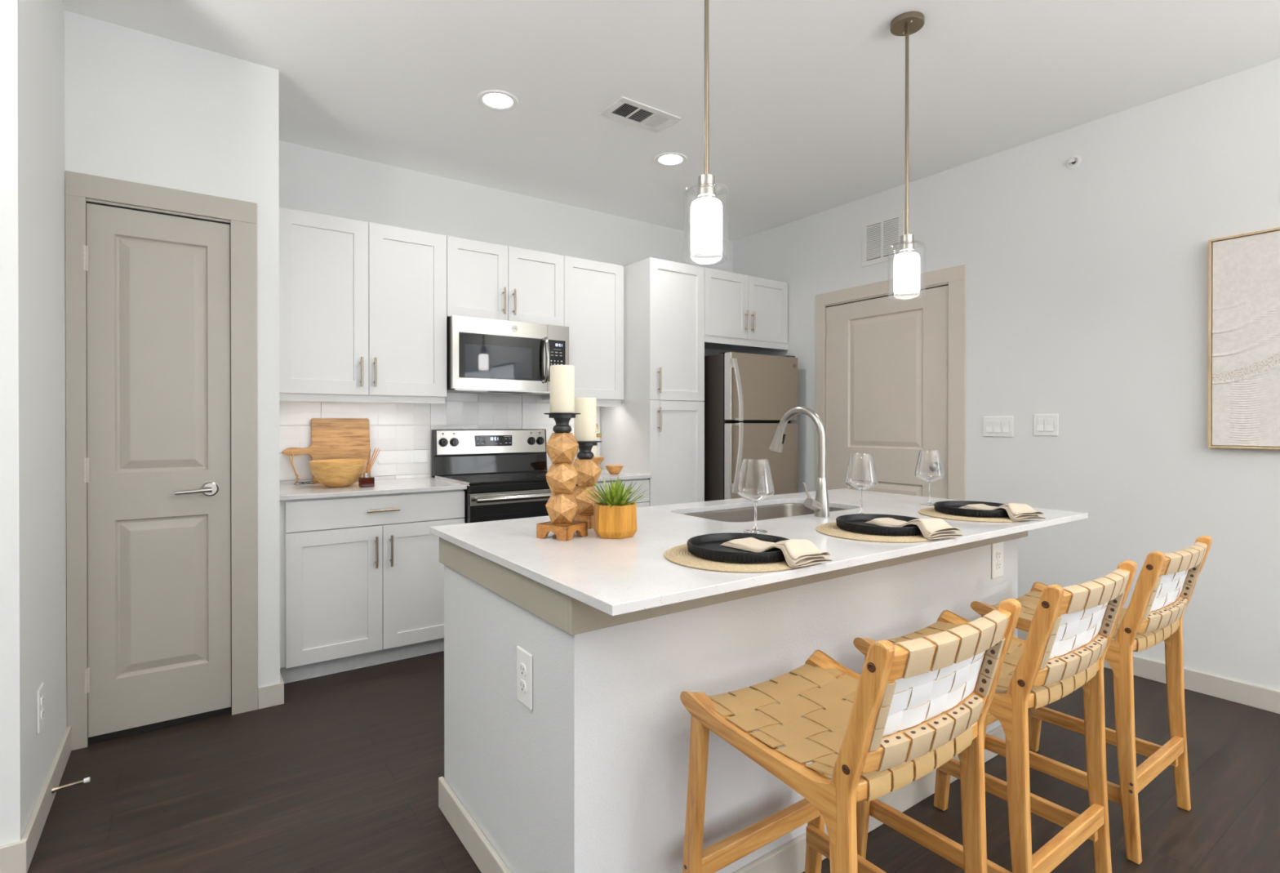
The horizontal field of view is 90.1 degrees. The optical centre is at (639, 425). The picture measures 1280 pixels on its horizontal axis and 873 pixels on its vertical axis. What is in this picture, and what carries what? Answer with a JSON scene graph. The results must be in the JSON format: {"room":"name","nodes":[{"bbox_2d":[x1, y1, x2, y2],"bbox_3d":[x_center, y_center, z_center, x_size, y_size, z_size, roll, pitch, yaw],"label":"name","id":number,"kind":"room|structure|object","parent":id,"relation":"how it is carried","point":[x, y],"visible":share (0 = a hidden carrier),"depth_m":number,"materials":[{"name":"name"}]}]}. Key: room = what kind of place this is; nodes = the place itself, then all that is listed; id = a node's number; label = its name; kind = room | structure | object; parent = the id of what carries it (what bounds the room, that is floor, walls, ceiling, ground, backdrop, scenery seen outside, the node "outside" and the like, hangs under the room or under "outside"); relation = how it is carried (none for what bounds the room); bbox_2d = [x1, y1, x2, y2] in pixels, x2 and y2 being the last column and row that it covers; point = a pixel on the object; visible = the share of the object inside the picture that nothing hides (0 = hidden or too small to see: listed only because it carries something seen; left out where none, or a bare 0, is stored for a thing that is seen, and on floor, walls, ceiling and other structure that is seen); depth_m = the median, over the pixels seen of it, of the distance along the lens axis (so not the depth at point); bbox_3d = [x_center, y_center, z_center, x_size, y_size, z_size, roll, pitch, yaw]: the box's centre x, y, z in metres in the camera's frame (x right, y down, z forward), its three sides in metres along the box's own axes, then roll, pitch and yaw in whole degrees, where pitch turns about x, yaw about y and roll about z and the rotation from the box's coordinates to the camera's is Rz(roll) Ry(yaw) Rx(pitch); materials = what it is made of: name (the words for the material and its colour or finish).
{"room":"kitchen","nodes":[
{"label":"kitchen","id":0,"kind":"room"},
{"bbox_2d":[0,0,66,845],"bbox_3d":[-2.175,-0.166,2.331,0.120,2.743,1.586,0,0,-35],"label":"wall","id":1,"kind":"structure","parent":0,"point":[33,626],"depth_m":1.83,"materials":[{"name":"paint"}]},
{"bbox_2d":[0,725,71,872],"bbox_3d":[-3.040,1.163,1.229,2.838,0.092,0.801,0,0,-35],"label":"baseboard","id":2,"kind":"structure","parent":1,"relation":"attached to","point":[16,856],"depth_m":1.85,"materials":[{"name":"paint"}]},
{"bbox_2d":[36,682,44,733],"bbox_3d":[-1.817,0.855,1.940,0.009,0.130,0.081,0,0,-35],"label":"wall outlet","id":3,"kind":"object","parent":1,"relation":"attached to","point":[40,692],"visible":1,"depth_m":1.92,"materials":[{"name":"white plastic"}]},
{"bbox_2d":[40,695,44,706],"bbox_3d":[-1.816,0.835,1.941,0.004,0.027,0.033,0,0,-35],"label":"receptacle","id":4,"kind":"object","parent":3,"relation":"attached to","point":[42,696],"depth_m":1.94,"materials":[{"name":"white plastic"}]},
{"bbox_2d":[40,707,44,719],"bbox_3d":[-1.816,0.874,1.942,0.004,0.027,0.033,0,0,-35],"label":"receptacle","id":5,"kind":"object","parent":3,"relation":"attached to","point":[42,708],"depth_m":1.94,"materials":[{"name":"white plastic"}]},
{"bbox_2d":[51,776,90,793],"bbox_3d":[-1.837,1.159,2.065,0.094,0.027,0.022,0,0,-32],"label":"door stop","id":6,"kind":"object","parent":1,"relation":"attached to","point":[55,788],"visible":1,"depth_m":2.06,"materials":[{"name":"silver metal"}]},
{"bbox_2d":[64,10,279,686],"bbox_3d":[-1.874,-0.168,2.610,0.693,2.743,0.100,0,0,-35],"label":"wall","id":7,"kind":"structure","parent":0,"point":[140,107],"depth_m":2.61,"materials":[{"name":"paint"}]},
{"bbox_2d":[82,203,231,744],"bbox_3d":[-1.894,0.182,2.527,0.469,2.043,0.094,0,0,-35],"label":"door","id":8,"kind":"structure","parent":7,"relation":"in","point":[157,464],"depth_m":2.53,"materials":[{"name":"beige paint"}]},
{"bbox_2d":[65,170,257,750],"bbox_3d":[-1.904,0.130,2.582,0.609,2.148,0.113,0,0,-35],"label":"door frame","id":9,"kind":"structure","parent":7,"relation":"attached to","point":[81,188],"depth_m":2.57,"materials":[{"name":"beige paint"}]},
{"bbox_2d":[257,672,284,708],"bbox_3d":[-1.634,1.157,2.816,0.097,0.092,0.180,0,0,-35],"label":"baseboard","id":10,"kind":"structure","parent":7,"relation":"attached to","point":[270,695],"depth_m":2.74,"materials":[{"name":"paint"}]},
{"bbox_2d":[279,140,733,355],"bbox_3d":[-0.693,-0.174,4.417,3.518,2.743,0.120,0,0,-35],"label":"wall","id":11,"kind":"structure","parent":0,"point":[315,180],"depth_m":4.06,"materials":[{"name":"paint"}]},
{"bbox_2d":[279,206,446,403],"bbox_3d":[-1.547,-0.607,3.514,0.882,0.957,0.369,0,0,-35],"label":"upper cabinet","id":12,"kind":"object","parent":11,"relation":"attached to","point":[362,304],"visible":0.91,"depth_m":3.38,"materials":[{"name":"white paint"}]},
{"bbox_2d":[279,392,599,484],"bbox_3d":[-1.146,0.025,4.012,2.108,0.573,0.020,0,0,-35],"label":"backsplash","id":13,"kind":"structure","parent":11,"relation":"attached to","point":[402,431],"depth_m":3.83,"materials":[{"name":"white tile"}]},
{"bbox_2d":[446,235,564,325],"bbox_3d":[-0.877,-0.858,3.984,0.754,0.458,0.369,0,0,-35],"label":"upper cabinet","id":14,"kind":"object","parent":11,"relation":"attached to","point":[485,280],"visible":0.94,"depth_m":3.84,"materials":[{"name":"white paint"}]},
{"bbox_2d":[446,315,568,395],"bbox_3d":[-0.843,-0.415,3.943,0.744,0.421,0.435,0,0,-35],"label":"microwave","id":15,"kind":"object","parent":14,"relation":"attached to","point":[484,355],"visible":0.82,"depth_m":3.77,"materials":[{"name":"metal"}]},
{"bbox_2d":[542,255,623,406],"bbox_3d":[-0.376,-0.610,4.338,0.470,0.957,0.369,0,0,-35],"label":"upper cabinet","id":16,"kind":"object","parent":11,"relation":"attached to","point":[593,291],"visible":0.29,"depth_m":4.22,"materials":[{"name":"white paint"}]},
{"bbox_2d":[704,266,787,351],"bbox_3d":[0.622,-0.836,4.867,0.843,0.510,0.651,0,0,-35],"label":"upper cabinet","id":17,"kind":"object","parent":11,"relation":"attached to","point":[742,311],"visible":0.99,"depth_m":4.61,"materials":[{"name":"white paint"}]},
{"bbox_2d":[26,650,1279,872],"bbox_3d":[0.118,1.263,0.302,6.935,0.100,7.551,0,0,-35],"label":"floor","id":18,"kind":"structure","parent":0,"point":[342,775],"depth_m":2.10,"materials":[{"name":"brown wood"}]},
{"bbox_2d":[280,488,464,683],"bbox_3d":[-1.465,0.768,3.404,0.883,0.864,0.651,0,0,-35],"label":"base cabinet","id":19,"kind":"object","parent":18,"relation":"on","point":[362,577],"visible":0.93,"depth_m":3.13,"materials":[{"name":"white paint"}]},
{"bbox_2d":[280,476,466,500],"bbox_3d":[-1.465,0.325,3.405,0.887,0.022,0.632,0,0,-35],"label":"countertop","id":20,"kind":"structure","parent":19,"relation":"on","point":[392,486],"depth_m":3.25,"materials":[{"name":"white stone"}]},
{"bbox_2d":[293,480,316,484],"bbox_3d":[-1.779,0.302,3.396,0.111,0.019,0.058,0,0,-35],"label":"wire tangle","id":21,"kind":"object","parent":20,"relation":"on","point":[311,481],"visible":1,"depth_m":3.39,"materials":[{"name":"grey metal"}]},
{"bbox_2d":[281,417,370,484],"bbox_3d":[-1.728,0.135,3.538,0.442,0.356,0.074,0,0,-35],"label":"cutting board","id":22,"kind":"object","parent":20,"relation":"on","point":[331,438],"visible":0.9,"depth_m":3.57,"materials":[{"name":"brown wood"}]},
{"bbox_2d":[308,458,367,487],"bbox_3d":[-1.570,0.246,3.329,0.275,0.134,0.275,0,0,-35],"label":"salad bowl","id":23,"kind":"object","parent":20,"relation":"on","point":[336,473],"visible":1,"depth_m":3.24,"materials":[{"name":"brown wood"}]},
{"bbox_2d":[358,447,380,487],"bbox_3d":[-1.404,0.214,3.324,0.100,0.200,0.060,0,0,-35],"label":"reed diffuser","id":24,"kind":"object","parent":20,"relation":"on","point":[366,481],"visible":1,"depth_m":3.30,"materials":[{"name":"orange glass"}]},
{"bbox_2d":[358,475,374,487],"bbox_3d":[-1.418,0.289,3.314,0.066,0.050,0.060,0,0,-35],"label":"bottle","id":25,"kind":"object","parent":24,"relation":"attached to","point":[365,481],"depth_m":3.29,"materials":[{"name":"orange glass"}]},
{"bbox_2d":[431,428,577,523],"bbox_3d":[-0.760,0.610,3.831,0.758,1.178,0.715,0,0,-35],"label":"range","id":26,"kind":"object","parent":18,"relation":"on","point":[504,472],"visible":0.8,"depth_m":3.91,"materials":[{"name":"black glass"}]},
{"bbox_2d":[435,470,547,485],"bbox_3d":[-0.764,0.307,3.836,0.754,0.017,0.568,0,0,-35],"label":"cooktop","id":27,"kind":"object","parent":26,"relation":"in","point":[482,477],"depth_m":3.75,"materials":[{"name":"black glass"}]},
{"bbox_2d":[593,478,649,507],"bbox_3d":[-0.289,0.765,4.232,0.456,0.864,0.651,0,0,-35],"label":"base cabinet","id":28,"kind":"object","parent":18,"relation":"on","point":[644,483],"visible":0.09,"depth_m":4.07,"materials":[{"name":"white paint"}]},
{"bbox_2d":[597,469,652,480],"bbox_3d":[-0.292,0.322,4.230,0.462,0.022,0.632,0,0,-35],"label":"countertop","id":29,"kind":"structure","parent":28,"relation":"on","point":[622,474],"depth_m":4.04,"materials":[{"name":"white stone"}]},
{"bbox_2d":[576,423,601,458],"bbox_3d":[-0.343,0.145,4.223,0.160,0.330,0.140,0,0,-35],"label":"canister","id":30,"kind":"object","parent":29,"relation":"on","point":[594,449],"visible":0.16,"depth_m":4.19,"materials":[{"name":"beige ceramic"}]},
{"bbox_2d":[591,456,604,474],"bbox_3d":[-0.292,0.253,4.051,0.132,0.116,0.132,0,0,-35],"label":"footed bowl","id":31,"kind":"object","parent":29,"relation":"on","point":[597,460],"visible":0.25,"depth_m":4.01,"materials":[{"name":"brown wood"}]},
{"bbox_2d":[604,464,623,474],"bbox_3d":[-0.166,0.283,4.152,0.122,0.056,0.122,0,0,-35],"label":"bowl","id":32,"kind":"object","parent":29,"relation":"on","point":[612,468],"visible":1,"depth_m":4.12,"materials":[{"name":"brown wood"}]},
{"bbox_2d":[600,257,704,506],"bbox_3d":[0.087,0.053,4.495,0.462,2.285,0.651,0,0,-35],"label":"tall cabinet","id":33,"kind":"object","parent":18,"relation":"on","point":[657,429],"visible":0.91,"depth_m":4.26,"materials":[{"name":"white paint"}]},
{"bbox_2d":[438,530,1027,872],"bbox_3d":[0.430,0.773,2.250,2.010,0.866,0.870,0,0,-35],"label":"kitchen island","id":34,"kind":"object","parent":18,"relation":"on","point":[592,778],"visible":0.47,"depth_m":1.59,"materials":[{"name":"paint"}]},
{"bbox_2d":[516,645,532,710],"bbox_3d":[-0.277,0.600,1.526,0.009,0.130,0.081,0,0,-35],"label":"wall outlet","id":35,"kind":"object","parent":34,"relation":"attached to","point":[524,659],"visible":1,"depth_m":1.52,"materials":[{"name":"white plastic"}]},
{"bbox_2d":[519,662,526,676],"bbox_3d":[-0.279,0.581,1.525,0.004,0.027,0.033,0,0,-35],"label":"receptacle","id":36,"kind":"object","parent":35,"relation":"attached to","point":[522,666],"depth_m":1.52,"materials":[{"name":"white plastic"}]},
{"bbox_2d":[519,678,526,693],"bbox_3d":[-0.279,0.620,1.525,0.004,0.027,0.033,0,0,-35],"label":"receptacle","id":37,"kind":"object","parent":35,"relation":"attached to","point":[522,682],"depth_m":1.52,"materials":[{"name":"white plastic"}]},
{"bbox_2d":[430,488,1088,615],"bbox_3d":[0.488,0.329,2.189,2.073,0.020,1.074,0,0,-35],"label":"island countertop","id":38,"kind":"structure","parent":34,"relation":"on","point":[612,576],"depth_m":1.73,"materials":[{"name":"white stone"}]},
{"bbox_2d":[536,413,587,541],"bbox_3d":[-0.225,0.141,1.848,0.107,0.358,0.106,0,0,31],"label":"candle holder","id":39,"kind":"object","parent":38,"relation":"on","point":[562,446],"visible":1,"depth_m":1.82,"materials":[{"name":"brown wood"}]},
{"bbox_2d":[543,413,580,432],"bbox_3d":[-0.225,-0.009,1.848,0.106,0.058,0.106,0,0,-35],"label":"cup","id":40,"kind":"object","parent":39,"relation":"on","point":[562,420],"depth_m":1.83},
{"bbox_2d":[550,364,574,413],"bbox_3d":[-0.225,-0.106,1.847,0.071,0.136,0.071,0,0,-35],"label":"candle","id":41,"kind":"object","parent":39,"relation":"on","point":[562,376],"visible":1,"depth_m":1.82,"materials":[{"name":"beige wax"}]},
{"bbox_2d":[573,440,602,528],"bbox_3d":[-0.176,0.183,2.054,0.106,0.271,0.108,0,0,31],"label":"candle holder","id":42,"kind":"object","parent":38,"relation":"on","point":[588,470],"visible":0.73,"depth_m":2.02,"materials":[{"name":"brown wood"}]},
{"bbox_2d":[573,397,596,440],"bbox_3d":[-0.176,-0.021,2.053,0.071,0.138,0.071,0,0,-35],"label":"candle","id":43,"kind":"object","parent":42,"relation":"on","point":[585,422],"visible":0.9,"depth_m":2.02,"materials":[{"name":"beige wax"}]},
{"bbox_2d":[577,440,601,459],"bbox_3d":[-0.176,0.077,2.054,0.106,0.058,0.106,0,0,-35],"label":"cup","id":44,"kind":"object","parent":42,"relation":"on","point":[584,446],"depth_m":2.03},
{"bbox_2d":[582,475,651,538],"bbox_3d":[-0.073,0.230,1.853,0.202,0.179,0.208,0,0,-13],"label":"planter","id":45,"kind":"object","parent":38,"relation":"on","point":[615,517],"visible":1,"depth_m":1.82,"materials":[{"name":"brown wood"}]},
{"bbox_2d":[664,543,799,572],"bbox_3d":[0.237,0.317,1.576,0.353,0.007,0.353,0,0,-35],"label":"placemat","id":46,"kind":"object","parent":38,"relation":"on","point":[680,554],"visible":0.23,"depth_m":1.46,"materials":[{"name":"wicker"}]},
{"bbox_2d":[687,532,790,563],"bbox_3d":[0.252,0.300,1.582,0.270,0.028,0.270,0,0,-35],"label":"dinner plate","id":47,"kind":"object","parent":46,"relation":"on","point":[707,546],"visible":0.7,"depth_m":1.55,"materials":[{"name":"black ceramic"}]},
{"bbox_2d":[720,537,831,567],"bbox_3d":[0.318,0.289,1.557,0.125,0.050,0.271,0,0,-35],"label":"napkin","id":48,"kind":"object","parent":47,"relation":"on","point":[797,552],"visible":1,"depth_m":1.48,"materials":[{"name":"beige fabric"}]},
{"bbox_2d":[737,457,774,533],"bbox_3d":[0.350,0.209,1.933,0.112,0.220,0.112,0,0,-35],"label":"wine glass","id":49,"kind":"object","parent":38,"relation":"on","point":[755,530],"visible":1,"depth_m":1.92,"materials":[{"name":"clear glass"}]},
{"bbox_2d":[737,457,774,502],"bbox_3d":[0.350,0.165,1.933,0.112,0.130,0.112,0,0,-35],"label":"bowl","id":50,"kind":"object","parent":49,"relation":"on","point":[752,500],"depth_m":1.92,"materials":[{"name":"clear glass"}]},
{"bbox_2d":[681,502,844,521],"bbox_3d":[0.491,0.440,2.457,0.744,0.202,0.404,0,0,-35],"label":"sink","id":51,"kind":"object","parent":38,"relation":"in","point":[786,509],"visible":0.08,"depth_m":2.67,"materials":[{"name":"metal"}]},
{"bbox_2d":[768,406,829,516],"bbox_3d":[0.550,0.123,2.326,0.128,0.390,0.269,0,0,-35],"label":"faucet","id":52,"kind":"object","parent":38,"relation":"on","point":[820,505],"visible":1,"depth_m":2.25,"materials":[{"name":"silver metal"}]},
{"bbox_2d":[844,453,878,514],"bbox_3d":[0.788,0.208,2.275,0.112,0.220,0.112,0,0,-35],"label":"wine glass","id":53,"kind":"object","parent":38,"relation":"on","point":[861,489],"visible":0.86,"depth_m":2.27,"materials":[{"name":"clear glass"}]},
{"bbox_2d":[844,453,878,489],"bbox_3d":[0.788,0.163,2.275,0.112,0.130,0.112,0,0,-35],"label":"bowl","id":54,"kind":"object","parent":53,"relation":"on","point":[859,488],"depth_m":2.26,"materials":[{"name":"clear glass"}]},
{"bbox_2d":[816,521,936,542],"bbox_3d":[0.714,0.316,1.929,0.353,0.007,0.353,0,0,-35],"label":"placemat","id":55,"kind":"object","parent":38,"relation":"on","point":[831,529],"visible":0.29,"depth_m":1.82,"materials":[{"name":"wicker"}]},
{"bbox_2d":[835,513,922,535],"bbox_3d":[0.736,0.299,1.942,0.270,0.028,0.270,0,0,-35],"label":"dinner plate","id":56,"kind":"object","parent":55,"relation":"on","point":[856,522],"visible":0.71,"depth_m":1.88,"materials":[{"name":"black ceramic"}]},
{"bbox_2d":[866,517,963,538],"bbox_3d":[0.806,0.288,1.911,0.125,0.048,0.269,0,0,-23],"label":"napkin","id":57,"kind":"object","parent":56,"relation":"on","point":[931,528],"visible":0.94,"depth_m":1.82,"materials":[{"name":"beige fabric"}]},
{"bbox_2d":[915,449,945,506],"bbox_3d":[1.166,0.207,2.572,0.112,0.220,0.112,0,0,-35],"label":"wine glass","id":58,"kind":"object","parent":38,"relation":"on","point":[929,503],"visible":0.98,"depth_m":2.56,"materials":[{"name":"clear glass"}]},
{"bbox_2d":[915,449,945,482],"bbox_3d":[1.166,0.162,2.572,0.112,0.130,0.112,0,0,-35],"label":"bowl","id":59,"kind":"object","parent":58,"relation":"on","point":[927,481],"depth_m":2.55,"materials":[{"name":"clear glass"}]},
{"bbox_2d":[918,506,1025,522],"bbox_3d":[1.190,0.315,2.289,0.353,0.007,0.353,0,0,-35],"label":"placemat","id":60,"kind":"object","parent":38,"relation":"on","point":[931,512],"visible":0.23,"depth_m":2.18,"materials":[{"name":"wicker"}]},
{"bbox_2d":[933,500,1008,517],"bbox_3d":[1.204,0.297,2.295,0.270,0.028,0.270,0,0,-35],"label":"dinner plate","id":61,"kind":"object","parent":60,"relation":"on","point":[949,507],"visible":0.71,"depth_m":2.23,"materials":[{"name":"black ceramic"}]},
{"bbox_2d":[958,502,1045,519],"bbox_3d":[1.264,0.286,2.253,0.125,0.049,0.269,0,0,-15],"label":"napkin","id":62,"kind":"object","parent":61,"relation":"on","point":[1015,511],"visible":0.85,"depth_m":2.15,"materials":[{"name":"beige fabric"}]},
{"bbox_2d":[991,541,1003,578],"bbox_3d":[1.318,0.492,2.354,0.081,0.130,0.009,0,0,-35],"label":"wall outlet","id":63,"kind":"object","parent":34,"relation":"attached to","point":[997,548],"visible":0.99,"depth_m":2.35,"materials":[{"name":"white plastic"}]},
{"bbox_2d":[995,550,1001,558],"bbox_3d":[1.320,0.473,2.352,0.033,0.027,0.004,0,0,-35],"label":"receptacle","id":64,"kind":"object","parent":63,"relation":"attached to","point":[998,553],"depth_m":2.35,"materials":[{"name":"white plastic"}]},
{"bbox_2d":[995,560,1001,568],"bbox_3d":[1.320,0.512,2.352,0.033,0.027,0.004,0,0,-35],"label":"receptacle","id":65,"kind":"object","parent":63,"relation":"attached to","point":[998,563],"depth_m":2.35,"materials":[{"name":"white plastic"}]},
{"bbox_2d":[702,350,797,501],"bbox_3d":[0.679,0.342,4.757,0.672,1.708,0.806,0,0,-35],"label":"refrigerator","id":66,"kind":"object","parent":18,"relation":"on","point":[747,396],"visible":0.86,"depth_m":4.43,"materials":[{"name":"metal"}]},
{"bbox_2d":[680,598,1021,872],"bbox_3d":[0.421,0.775,1.337,0.448,0.868,0.542,0,0,-35],"label":"bar stool","id":67,"kind":"object","parent":18,"relation":"on","point":[914,705],"visible":1,"depth_m":1.24,"materials":[{"name":"brown wood"}]},
{"bbox_2d":[853,560,1137,872],"bbox_3d":[0.924,0.773,1.692,0.448,0.868,0.542,0,0,-35],"label":"bar stool","id":68,"kind":"object","parent":18,"relation":"on","point":[1072,629],"visible":0.83,"depth_m":1.53,"materials":[{"name":"brown wood"}]},
{"bbox_2d":[970,535,1212,863],"bbox_3d":[1.435,0.772,2.051,0.448,0.868,0.542,0,0,-35],"label":"bar stool","id":69,"kind":"object","parent":18,"relation":"on","point":[1164,588],"visible":0.77,"depth_m":1.87,"materials":[{"name":"brown wood"}]},
{"bbox_2d":[61,0,1279,241],"bbox_3d":[0.132,-1.580,0.375,7.055,0.100,7.671,0,0,-35],"label":"ceiling","id":70,"kind":"structure","parent":0,"point":[806,98],"depth_m":2.80,"materials":[{"name":"paint"}]},
{"bbox_2d":[477,89,518,111],"bbox_3d":[-0.672,-1.536,3.021,0.189,0.008,0.189,0,0,-35],"label":"recessed light","id":71,"kind":"object","parent":70,"relation":"in","point":[495,101],"visible":1,"depth_m":3.02,"materials":[{"name":"white plastic"}]},
{"bbox_2d":[600,96,679,133],"bbox_3d":[0.002,-1.538,3.167,0.352,0.007,0.196,0,0,-36],"label":"ceiling vent","id":72,"kind":"object","parent":70,"relation":"in","point":[624,109],"visible":1,"depth_m":3.16,"materials":[{"name":"white metal"}]},
{"bbox_2d":[654,151,687,166],"bbox_3d":[0.178,-1.539,3.695,0.189,0.008,0.189,0,0,-35],"label":"recessed light","id":73,"kind":"object","parent":70,"relation":"in","point":[663,159],"visible":1,"depth_m":3.69,"materials":[{"name":"white plastic"}]},
{"bbox_2d":[690,0,722,253],"bbox_3d":[0.193,-1.009,1.852,0.131,1.052,0.131,0,0,-35],"label":"pendant lamp","id":74,"kind":"object","parent":70,"relation":"hanging from","point":[706,211],"visible":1,"depth_m":1.83,"materials":[{"name":"glass"}]},
{"bbox_2d":[697,173,715,198],"bbox_3d":[0.193,-0.687,1.853,0.053,0.084,0.053,0,0,-35],"label":"socket","id":75,"kind":"object","parent":74,"relation":"attached to","point":[704,190],"depth_m":1.83,"materials":[{"name":"silver metal"}]},
{"bbox_2d":[888,11,924,293],"bbox_3d":[1.015,-1.012,2.431,0.131,1.052,0.131,0,0,-35],"label":"pendant lamp","id":76,"kind":"object","parent":70,"relation":"hanging from","point":[907,263],"visible":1,"depth_m":2.41,"materials":[{"name":"glass"}]},
{"bbox_2d":[899,234,914,253],"bbox_3d":[1.015,-0.689,2.433,0.053,0.084,0.053,0,0,-35],"label":"socket","id":77,"kind":"object","parent":76,"relation":"attached to","point":[908,246],"depth_m":2.41,"materials":[{"name":"silver metal"}]},
{"bbox_2d":[733,58,1279,691],"bbox_3d":[3.002,-0.166,2.328,0.120,2.743,7.551,0,0,-35],"label":"wall","id":78,"kind":"structure","parent":0,"point":[1086,285],"depth_m":3.19,"materials":[{"name":"paint"}]},
{"bbox_2d":[862,210,903,266],"bbox_3d":[1.595,-1.228,4.212,0.006,0.298,0.307,0,0,-35],"label":"air vent","id":79,"kind":"object","parent":78,"relation":"in","point":[877,238],"visible":0.87,"depth_m":4.21,"materials":[{"name":"white metal"}]},
{"bbox_2d":[824,284,948,498],"bbox_3d":[1.584,0.168,4.226,0.098,2.037,0.916,0,0,-35],"label":"door","id":80,"kind":"structure","parent":78,"relation":"in","point":[886,357],"depth_m":4.18,"materials":[{"name":"beige paint"}]},
{"bbox_2d":[815,264,965,500],"bbox_3d":[1.647,0.123,4.243,0.133,2.150,1.096,0,0,-35],"label":"door frame","id":81,"kind":"structure","parent":78,"relation":"attached to","point":[954,277],"depth_m":3.83,"materials":[{"name":"beige paint"}]},
{"bbox_2d":[982,416,1013,436],"bbox_3d":[2.020,0.003,3.609,0.011,0.115,0.165,0,0,-35],"label":"light switch","id":82,"kind":"object","parent":78,"relation":"attached to","point":[993,426],"visible":1,"depth_m":3.61,"materials":[{"name":"white plastic"}]},
{"bbox_2d":[1033,413,1058,435],"bbox_3d":[2.162,-0.006,3.407,0.011,0.115,0.120,0,0,-35],"label":"light switch","id":83,"kind":"object","parent":78,"relation":"attached to","point":[1044,424],"visible":1,"depth_m":3.40,"materials":[{"name":"white plastic"}]},
{"bbox_2d":[1066,155,1081,168],"bbox_3d":[2.228,-1.363,3.292,0.030,0.068,0.068,0,0,-35],"label":"sprinkler","id":84,"kind":"object","parent":78,"relation":"attached to","point":[1073,162],"visible":1,"depth_m":3.29,"materials":[{"name":"white metal"}]},
{"bbox_2d":[1017,628,1279,713],"bbox_3d":[3.518,1.162,1.484,0.014,0.092,5.570,0,0,-35],"label":"baseboard","id":85,"kind":"structure","parent":78,"relation":"attached to","point":[1251,695],"depth_m":2.84,"materials":[{"name":"paint"}]},
{"bbox_2d":[1208,226,1279,448],"bbox_3d":[2.736,-0.364,2.567,0.036,0.922,0.690,0,0,-35],"label":"wall art","id":86,"kind":"object","parent":78,"relation":"attached to","point":[1244,268],"visible":1,"depth_m":2.75,"materials":[{"name":"paint"}]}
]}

